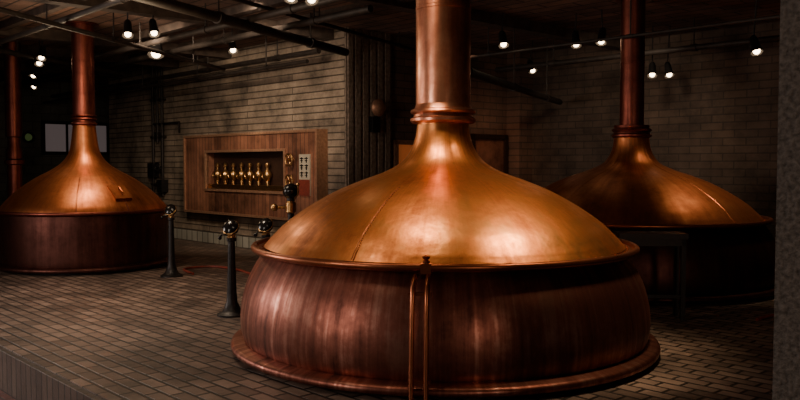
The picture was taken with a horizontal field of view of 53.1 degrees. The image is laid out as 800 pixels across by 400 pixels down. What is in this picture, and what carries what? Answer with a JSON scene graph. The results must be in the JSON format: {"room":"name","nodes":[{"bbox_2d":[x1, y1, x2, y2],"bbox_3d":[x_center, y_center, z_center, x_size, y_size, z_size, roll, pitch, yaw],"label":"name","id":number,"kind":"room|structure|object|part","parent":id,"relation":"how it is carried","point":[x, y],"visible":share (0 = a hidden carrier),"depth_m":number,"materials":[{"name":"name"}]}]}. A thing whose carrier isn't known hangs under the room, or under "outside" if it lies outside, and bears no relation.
{"room":"processing plant","nodes":[
{"label":"processing plant","id":0,"kind":"room"},
{"bbox_2d":[0,390,14,399],"bbox_3d":[-12.928,2.058,3.292,19.260,0.100,44.000,-2,3,-43],"label":"floor","id":1,"kind":"structure","parent":0,"point":[3,396],"depth_m":7.44,"materials":[{"name":"tile"}]},
{"bbox_2d":[30,78,38,89],"bbox_3d":[-9.094,-3.038,19.910,0.195,0.573,0.230,0,2,0],"label":"ceiling spotlight","id":2,"kind":"object","parent":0,"point":[34,85],"depth_m":19.87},
{"bbox_2d":[29,59,39,78],"bbox_3d":[-8.194,-2.976,17.911,0.197,0.524,0.230,0,2,0],"label":"ceiling spotlight","id":3,"kind":"object","parent":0,"point":[34,76],"depth_m":17.89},
{"bbox_2d":[34,40,43,66],"bbox_3d":[-6.896,-2.839,15.315,0.173,0.570,0.232,0,2,0],"label":"ceiling spotlight","id":4,"kind":"object","parent":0,"point":[37,63],"depth_m":15.30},
{"bbox_2d":[36,40,45,61],"bbox_3d":[-6.498,-2.804,14.517,0.173,0.569,0.233,0,2,0],"label":"ceiling spotlight","id":5,"kind":"object","parent":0,"point":[41,56],"depth_m":14.51,"materials":[{"name":"black metal"}]},
{"bbox_2d":[0,79,109,205],"bbox_3d":[-13.634,-1.247,20.534,22.000,4.200,0.300,-2,3,-43],"label":"wall","id":6,"kind":"structure","parent":0,"point":[36,164],"depth_m":23.22,"materials":[{"name":"black"}]},
{"bbox_2d":[22,131,34,142],"bbox_3d":[-10.690,-1.805,23.000,0.340,0.340,0.100,-2,3,-43],"label":"gauge","id":7,"kind":"object","parent":6,"relation":"attached to","point":[27,137],"visible":0.99,"depth_m":22.96,"materials":[{"name":"green glass"}]},
{"bbox_2d":[0,0,85,30],"bbox_3d":[-4.652,-2.892,11.465,0.120,0.119,24.900,-2,3,-43],"label":"ceiling beam","id":8,"kind":"structure","parent":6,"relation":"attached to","point":[40,11],"depth_m":12.60,"materials":[{"name":"brown wood"}]},
{"bbox_2d":[41,120,109,154],"bbox_3d":[-9.690,-1.847,23.951,2.020,1.000,0.080,-2,3,-43],"label":"frame","id":9,"kind":"object","parent":6,"relation":"attached to","point":[43,122],"visible":0.63,"depth_m":23.62,"materials":[{"name":"paint"}]},
{"bbox_2d":[45,124,72,151],"bbox_3d":[-10.071,-1.833,23.629,0.788,0.798,0.031,-2,3,-43],"label":"glass","id":10,"kind":"object","parent":9,"relation":"in","point":[55,137],"depth_m":23.57,"materials":[{"name":"grey glass"}]},
{"bbox_2d":[96,126,106,151],"bbox_3d":[-9.146,-1.869,24.494,0.302,0.768,0.031,-2,3,-43],"label":"glass","id":11,"kind":"object","parent":9,"relation":"in","point":[100,130],"depth_m":24.49,"materials":[{"name":"grey glass"}]},
{"bbox_2d":[0,0,298,75],"bbox_3d":[-3.048,-2.958,12.969,0.120,0.119,24.900,-2,3,-43],"label":"ceiling beam","id":12,"kind":"structure","parent":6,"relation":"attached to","point":[242,9],"depth_m":13.59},
{"bbox_2d":[24,0,414,81],"bbox_3d":[-2.173,-2.994,13.790,0.120,0.119,24.900,-2,3,-43],"label":"ceiling beam","id":13,"kind":"structure","parent":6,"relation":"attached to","point":[354,5],"depth_m":14.31,"materials":[{"name":"brown wood"}]},
{"bbox_2d":[0,61,123,78],"bbox_3d":[-12.215,-3.077,16.365,13.480,0.180,0.240,-2,3,-43],"label":"beam","id":14,"kind":"structure","parent":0,"point":[64,69],"depth_m":19.85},
{"bbox_2d":[0,39,131,76],"bbox_3d":[-7.050,-2.864,14.739,1.994,0.463,6.727,0,2,0],"label":"ceiling pipe","id":15,"kind":"object","parent":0,"point":[15,53],"depth_m":15.60,"materials":[{"name":"black metal"}]},
{"bbox_2d":[0,44,178,68],"bbox_3d":[-10.162,-2.981,14.179,13.480,0.180,0.240,-2,3,-43],"label":"beam","id":16,"kind":"structure","parent":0,"point":[59,53],"depth_m":17.57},
{"bbox_2d":[0,26,230,58],"bbox_3d":[-8.588,-2.908,12.504,13.480,0.180,0.240,-2,3,-43],"label":"beam","id":17,"kind":"structure","parent":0,"point":[45,35],"depth_m":15.09,"materials":[{"name":"brown wood"}]},
{"bbox_2d":[147,38,163,59],"bbox_3d":[-4.296,-2.782,14.106,0.297,0.579,0.322,0,2,0],"label":"ceiling spotlight","id":18,"kind":"object","parent":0,"point":[151,55],"depth_m":14.07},
{"bbox_2d":[43,35,308,103],"bbox_3d":[-5.950,-2.912,18.481,8.740,0.694,9.308,0,2,0],"label":"ceiling pipe","id":19,"kind":"object","parent":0,"point":[266,67],"depth_m":16.55,"materials":[{"name":"metal"}]},
{"bbox_2d":[51,39,320,97],"bbox_3d":[-5.768,-3.010,18.648,8.761,0.513,9.328,0,2,0],"label":"ceiling pipe","id":20,"kind":"object","parent":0,"point":[277,57],"depth_m":16.79,"materials":[{"name":"black metal"}]},
{"bbox_2d":[21,5,372,86],"bbox_3d":[-5.528,-2.953,16.200,10.335,0.413,11.006,0,2,0],"label":"ceiling pipe","id":21,"kind":"object","parent":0,"point":[314,20],"depth_m":13.22,"materials":[{"name":"metal"}]},
{"bbox_2d":[108,29,344,237],"bbox_3d":[-4.326,-1.142,18.142,0.300,4.200,10.070,-2,3,-43],"label":"wall","id":22,"kind":"structure","parent":0,"point":[311,95],"depth_m":17.24,"materials":[{"name":"brick"}]},
{"bbox_2d":[147,67,179,195],"bbox_3d":[-5.688,-1.663,19.177,0.240,3.150,1.525,-2,3,-43],"label":"conduit","id":23,"kind":"object","parent":22,"relation":"attached to","point":[153,168],"visible":0.98,"depth_m":19.39,"materials":[{"name":"metal"}]},
{"bbox_2d":[174,227,262,248],"bbox_3d":[-4.443,0.831,18.104,0.040,0.260,9.950,-2,3,-43],"label":"baseboard","id":24,"kind":"structure","parent":22,"relation":"attached to","point":[241,241],"depth_m":17.85,"materials":[{"name":"tile"}]},
{"bbox_2d":[183,129,327,220],"bbox_3d":[-3.167,-0.519,16.464,0.339,1.720,5.000,-2,3,-43],"label":"control panel","id":25,"kind":"object","parent":22,"relation":"attached to","point":[232,174],"visible":0.97,"depth_m":16.24,"materials":[{"name":"brown wood"}]},
{"bbox_3d":[-1.769,-0.464,14.876,0.036,0.770,0.330,-2,3,-43],"label":"instruction plate","id":26,"kind":"part","parent":25,"relation":"part of","materials":[{"name":"ceramic"}]},
{"bbox_2d":[0,239,773,399],"bbox_3d":[0.950,1.241,16.290,18.680,0.400,44.000,-2,3,-43],"label":"floor","id":27,"kind":"structure","parent":0,"point":[142,334],"depth_m":7.85,"materials":[{"name":"tile"}]},
{"bbox_2d":[3,42,24,198],"bbox_3d":[-7.750,-1.047,16.070,0.480,4.190,0.480,0,3,0],"label":"pipe","id":28,"kind":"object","parent":27,"relation":"on","point":[14,160],"depth_m":15.93,"materials":[{"name":"brown metal"}]},
{"bbox_2d":[0,346,104,399],"bbox_3d":[-5.883,1.576,9.887,0.086,0.488,44.000,-2,3,-43],"label":"step","id":29,"kind":"structure","parent":27,"relation":"attached to","point":[21,378],"depth_m":7.01,"materials":[{"name":"tile"}]},
{"bbox_2d":[0,21,167,274],"bbox_3d":[-5.490,-0.953,13.922,2.935,4.190,2.935,1,3,24],"label":"kettle","id":30,"kind":"object","parent":27,"relation":"on","point":[84,215],"visible":0.94,"depth_m":13.01,"materials":[{"name":"metal"}]},
{"bbox_3d":[-4.650,-0.114,13.252,0.311,0.265,0.300,2,3,40],"label":"inspection lid","id":31,"kind":"part","parent":30,"relation":"part of","materials":[{"name":"orange metal"}]},
{"bbox_2d":[160,204,182,277],"bbox_3d":[-3.600,0.633,12.590,0.350,1.137,0.350,0,3,0],"label":"pedestal","id":32,"kind":"object","parent":27,"relation":"on","point":[171,271],"visible":1,"depth_m":12.54,"materials":[{"name":"metal"}]},
{"bbox_2d":[183,265,250,274],"bbox_3d":[-2.607,1.175,12.757,2.414,0.040,0.857,2,3,37],"label":"hose","id":33,"kind":"object","parent":27,"relation":"on","point":[204,266],"visible":0.56,"depth_m":13.49,"materials":[{"name":"rubber"}]},
{"bbox_2d":[217,220,240,317],"bbox_3d":[-1.960,0.786,9.313,0.350,1.117,0.350,0,3,0],"label":"pedestal","id":34,"kind":"object","parent":27,"relation":"on","point":[232,309],"visible":0.98,"depth_m":9.27,"materials":[{"name":"metal"}]},
{"bbox_2d":[254,218,272,237],"bbox_3d":[-1.680,0.769,10.043,0.325,1.087,0.325,0,3,0],"label":"pedestal","id":35,"kind":"object","parent":27,"relation":"on","point":[265,225],"visible":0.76,"depth_m":9.97,"materials":[{"name":"metal"}]},
{"bbox_2d":[271,183,299,220],"bbox_3d":[-1.450,0.532,10.446,0.390,1.525,0.328,1,3,25],"label":"pedestal","id":36,"kind":"object","parent":27,"relation":"on","point":[290,191],"visible":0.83,"depth_m":10.35,"materials":[{"name":"metal"}]},
{"bbox_2d":[230,0,660,399],"bbox_3d":[0.420,-0.685,7.788,4.077,4.190,4.116,0,3,0],"label":"kettle","id":37,"kind":"object","parent":27,"relation":"on","point":[443,272],"visible":1,"depth_m":6.37,"materials":[{"name":"metal"}]},
{"bbox_2d":[613,231,688,320],"bbox_3d":[2.860,0.861,9.162,0.760,0.980,0.360,0,3,4],"label":"bench","id":38,"kind":"object","parent":27,"relation":"on","point":[676,239],"visible":0.71,"depth_m":8.99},
{"bbox_2d":[544,0,775,303],"bbox_3d":[3.450,-0.866,11.924,4.255,4.190,4.255,-2,3,-44],"label":"kettle","id":39,"kind":"object","parent":27,"relation":"on","point":[730,247],"visible":0.73,"depth_m":10.52,"materials":[{"name":"metal"}]},
{"bbox_2d":[772,0,799,399],"bbox_3d":[2.175,-0.498,3.381,0.800,4.200,0.800,-2,3,-43],"label":"concrete column","id":40,"kind":"structure","parent":27,"relation":"on","point":[786,342],"depth_m":3.39,"materials":[{"name":"grey concrete"}]},
{"bbox_2d":[0,0,779,84],"bbox_3d":[-1.719,-3.196,13.589,26.000,0.300,44.000,-2,3,-43],"label":"ceiling","id":41,"kind":"structure","parent":0,"point":[660,14],"depth_m":13.39,"materials":[{"name":"metal"}]},
{"bbox_2d":[0,0,129,44],"bbox_3d":[-7.642,-2.823,14.219,10.320,0.500,10.992,0,2,0],"label":"ceiling pipe","id":42,"kind":"object","parent":41,"relation":"hanging from","point":[110,3],"depth_m":10.85,"materials":[{"name":"grey metal"}]},
{"bbox_2d":[0,7,225,70],"bbox_3d":[-4.350,-2.685,12.144,1.767,0.594,7.515,0,2,0],"label":"ceiling pipe","id":43,"kind":"object","parent":41,"relation":"hanging from","point":[113,39],"depth_m":11.88,"materials":[{"name":"grey metal"}]},
{"bbox_2d":[122,13,133,38],"bbox_3d":[-4.048,-2.690,11.919,0.178,0.571,0.232,0,2,0],"label":"ceiling spotlight","id":44,"kind":"object","parent":41,"relation":"hanging from","point":[127,33],"depth_m":11.90,"materials":[{"name":"black metal"}]},
{"bbox_2d":[148,6,159,37],"bbox_3d":[-3.724,-2.723,12.116,0.192,0.523,0.231,0,2,0],"label":"ceiling spotlight","id":45,"kind":"object","parent":41,"relation":"hanging from","point":[154,32],"depth_m":12.10,"materials":[{"name":"black metal"}]},
{"bbox_2d":[0,0,344,81],"bbox_3d":[-4.473,-2.822,13.764,13.756,0.463,14.652,0,2,0],"label":"ceiling pipe","id":46,"kind":"object","parent":41,"relation":"hanging from","point":[292,8],"depth_m":12.36,"materials":[{"name":"black metal"}]},
{"bbox_2d":[23,0,333,40],"bbox_3d":[-6.193,-2.797,9.954,13.480,0.180,0.240,-2,3,-43],"label":"beam","id":47,"kind":"structure","parent":41,"relation":"attached to","point":[131,7],"depth_m":12.20,"materials":[{"name":"black metal"}]},
{"bbox_2d":[228,29,237,53],"bbox_3d":[-2.863,-2.778,13.716,0.190,0.553,0.231,0,2,0],"label":"ceiling spotlight","id":48,"kind":"object","parent":41,"relation":"hanging from","point":[232,49],"depth_m":13.69,"materials":[{"name":"black metal"}]},
{"bbox_2d":[133,0,348,55],"bbox_3d":[-2.425,-2.635,10.695,3.075,0.568,6.656,0,2,0],"label":"ceiling pipe","id":49,"kind":"object","parent":41,"relation":"hanging from","point":[217,17],"depth_m":11.08,"materials":[{"name":"black metal"}]},
{"bbox_2d":[284,0,297,3],"bbox_3d":[-1.281,-2.592,9.421,0.175,0.549,0.233,0,2,0],"label":"ceiling spotlight","id":50,"kind":"object","parent":41,"relation":"hanging from","point":[287,1],"depth_m":9.46,"materials":[{"name":"white glass"}]},
{"bbox_2d":[305,0,318,5],"bbox_3d":[-1.054,-2.595,9.520,0.192,0.553,0.231,0,2,0],"label":"ceiling spotlight","id":51,"kind":"object","parent":41,"relation":"hanging from","point":[308,2],"depth_m":9.55,"materials":[{"name":"white glass"}]},
{"bbox_2d":[231,0,415,51],"bbox_3d":[-1.250,-2.849,12.388,3.752,0.288,7.027,0,2,0],"label":"ceiling pipe","id":52,"kind":"object","parent":41,"relation":"hanging from","point":[250,3],"depth_m":12.77,"materials":[{"name":"grey metal"}]},
{"bbox_2d":[345,0,620,50],"bbox_3d":[-2.318,-2.776,9.477,18.480,0.180,0.240,-2,3,-43],"label":"beam","id":53,"kind":"structure","parent":41,"relation":"attached to","point":[478,17],"depth_m":13.31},
{"bbox_2d":[498,13,508,48],"bbox_3d":[1.672,-2.734,12.918,0.174,0.570,0.233,0,2,0],"label":"ceiling spotlight","id":54,"kind":"object","parent":41,"relation":"hanging from","point":[503,43],"depth_m":12.90,"materials":[{"name":"black metal"}]},
{"bbox_2d":[470,28,562,104],"bbox_3d":[1.900,-2.420,13.307,2.907,1.225,6.447,0,2,0],"label":"ceiling pipe","id":55,"kind":"object","parent":41,"relation":"hanging from","point":[476,74],"depth_m":13.30,"materials":[{"name":"metal"}]},
{"bbox_2d":[527,41,536,73],"bbox_3d":[2.617,-2.820,15.816,0.188,0.652,0.231,0,2,0],"label":"ceiling spotlight","id":56,"kind":"object","parent":41,"relation":"hanging from","point":[532,70],"depth_m":15.82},
{"bbox_2d":[571,13,581,48],"bbox_3d":[2.840,-2.734,12.918,0.175,0.569,0.233,0,2,0],"label":"ceiling spotlight","id":57,"kind":"object","parent":41,"relation":"hanging from","point":[575,35],"depth_m":12.91,"materials":[{"name":"black metal"}]},
{"bbox_2d":[595,9,606,45],"bbox_3d":[3.172,-2.720,12.617,0.186,0.572,0.232,0,2,0],"label":"ceiling spotlight","id":58,"kind":"object","parent":41,"relation":"hanging from","point":[602,32],"depth_m":12.61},
{"bbox_2d":[471,0,779,57],"bbox_3d":[3.306,-2.637,11.471,5.509,0.631,5.867,0,2,0],"label":"ceiling pipe","id":59,"kind":"object","parent":41,"relation":"hanging from","point":[630,35],"depth_m":11.46,"materials":[{"name":"metal"}]},
{"bbox_2d":[495,17,779,71],"bbox_3d":[4.885,-2.751,13.292,5.887,0.562,6.265,0,2,0],"label":"ceiling pipe","id":60,"kind":"object","parent":41,"relation":"hanging from","point":[775,38],"depth_m":13.73,"materials":[{"name":"black metal"}]},
{"bbox_2d":[647,26,656,77],"bbox_3d":[4.446,-2.611,14.124,0.173,0.919,0.232,0,2,0],"label":"ceiling spotlight","id":61,"kind":"object","parent":41,"relation":"hanging from","point":[652,73],"depth_m":14.11,"materials":[{"name":"black metal"}]},
{"bbox_2d":[664,26,674,77],"bbox_3d":[4.751,-2.611,14.125,0.175,0.917,0.233,0,2,0],"label":"ceiling spotlight","id":62,"kind":"object","parent":41,"relation":"hanging from","point":[669,73],"depth_m":14.12,"materials":[{"name":"black metal"}]},
{"bbox_2d":[749,0,763,55],"bbox_3d":[5.001,-2.485,11.227,0.174,0.917,0.233,0,2,0],"label":"ceiling spotlight","id":63,"kind":"object","parent":41,"relation":"hanging from","point":[756,50],"depth_m":11.22,"materials":[{"name":"black metal"}]},
{"bbox_2d":[391,35,506,167],"bbox_3d":[0.949,-1.066,16.394,5.000,4.200,0.301,-2,3,-43],"label":"wall","id":64,"kind":"structure","parent":0,"point":[489,101],"depth_m":15.57,"materials":[{"name":"brick"}]},
{"bbox_2d":[345,27,391,186],"bbox_3d":[-0.565,-0.993,14.722,1.100,4.200,0.070,-2,3,-43],"label":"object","id":65,"kind":"object","parent":64,"relation":"attached to","point":[368,61],"visible":0.64,"depth_m":14.59,"materials":[{"name":"concrete"}]},
{"bbox_2d":[369,99,385,132],"bbox_3d":[-0.415,-1.545,14.639,0.320,0.610,0.280,-2,3,-43],"label":"bell","id":66,"kind":"object","parent":65,"relation":"attached to","point":[378,107],"visible":1,"depth_m":14.60,"materials":[{"name":"brown metal"}]},
{"bbox_2d":[393,140,414,166],"bbox_3d":[0.201,-0.775,15.450,0.860,0.760,0.070,-2,3,-43],"label":"frame","id":67,"kind":"object","parent":64,"relation":"attached to","point":[396,143],"visible":0.32,"depth_m":15.17,"materials":[{"name":"brown metal"}]},
{"bbox_2d":[399,145,412,162],"bbox_3d":[0.187,-0.775,15.465,0.700,0.600,0.030,-2,3,-43],"label":"glass","id":68,"kind":"object","parent":64,"relation":"attached to","point":[404,150],"visible":0.29,"depth_m":15.33,"materials":[{"name":"orange glass"}]},
{"bbox_2d":[470,134,507,173],"bbox_3d":[1.888,-0.193,17.040,1.160,2.400,0.100,-2,3,-43],"label":"frame","id":69,"kind":"object","parent":64,"relation":"attached to","point":[474,137],"visible":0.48,"depth_m":17.24,"materials":[{"name":"brown wood"}]},
{"bbox_2d":[476,139,502,171],"bbox_3d":[1.878,-0.144,17.053,0.960,2.300,0.070,-2,3,-43],"label":"leaf","id":70,"kind":"object","parent":64,"relation":"attached to","point":[490,151],"visible":0.26,"depth_m":17.05,"materials":[{"name":"wood"}]},
{"bbox_2d":[507,51,532,182],"bbox_3d":[2.612,-1.115,17.508,0.450,4.200,0.350,-2,3,-43],"label":"brick pilaster","id":71,"kind":"object","parent":64,"relation":"attached to","point":[519,105],"visible":0.5,"depth_m":17.34,"materials":[{"name":"brown brick"}]},
{"bbox_2d":[532,21,779,240],"bbox_3d":[8.240,-0.877,12.063,0.300,4.200,16.000,-2,3,-43],"label":"wall","id":72,"kind":"structure","parent":0,"point":[715,121],"depth_m":14.90,"materials":[{"name":"brick"}]}
]}

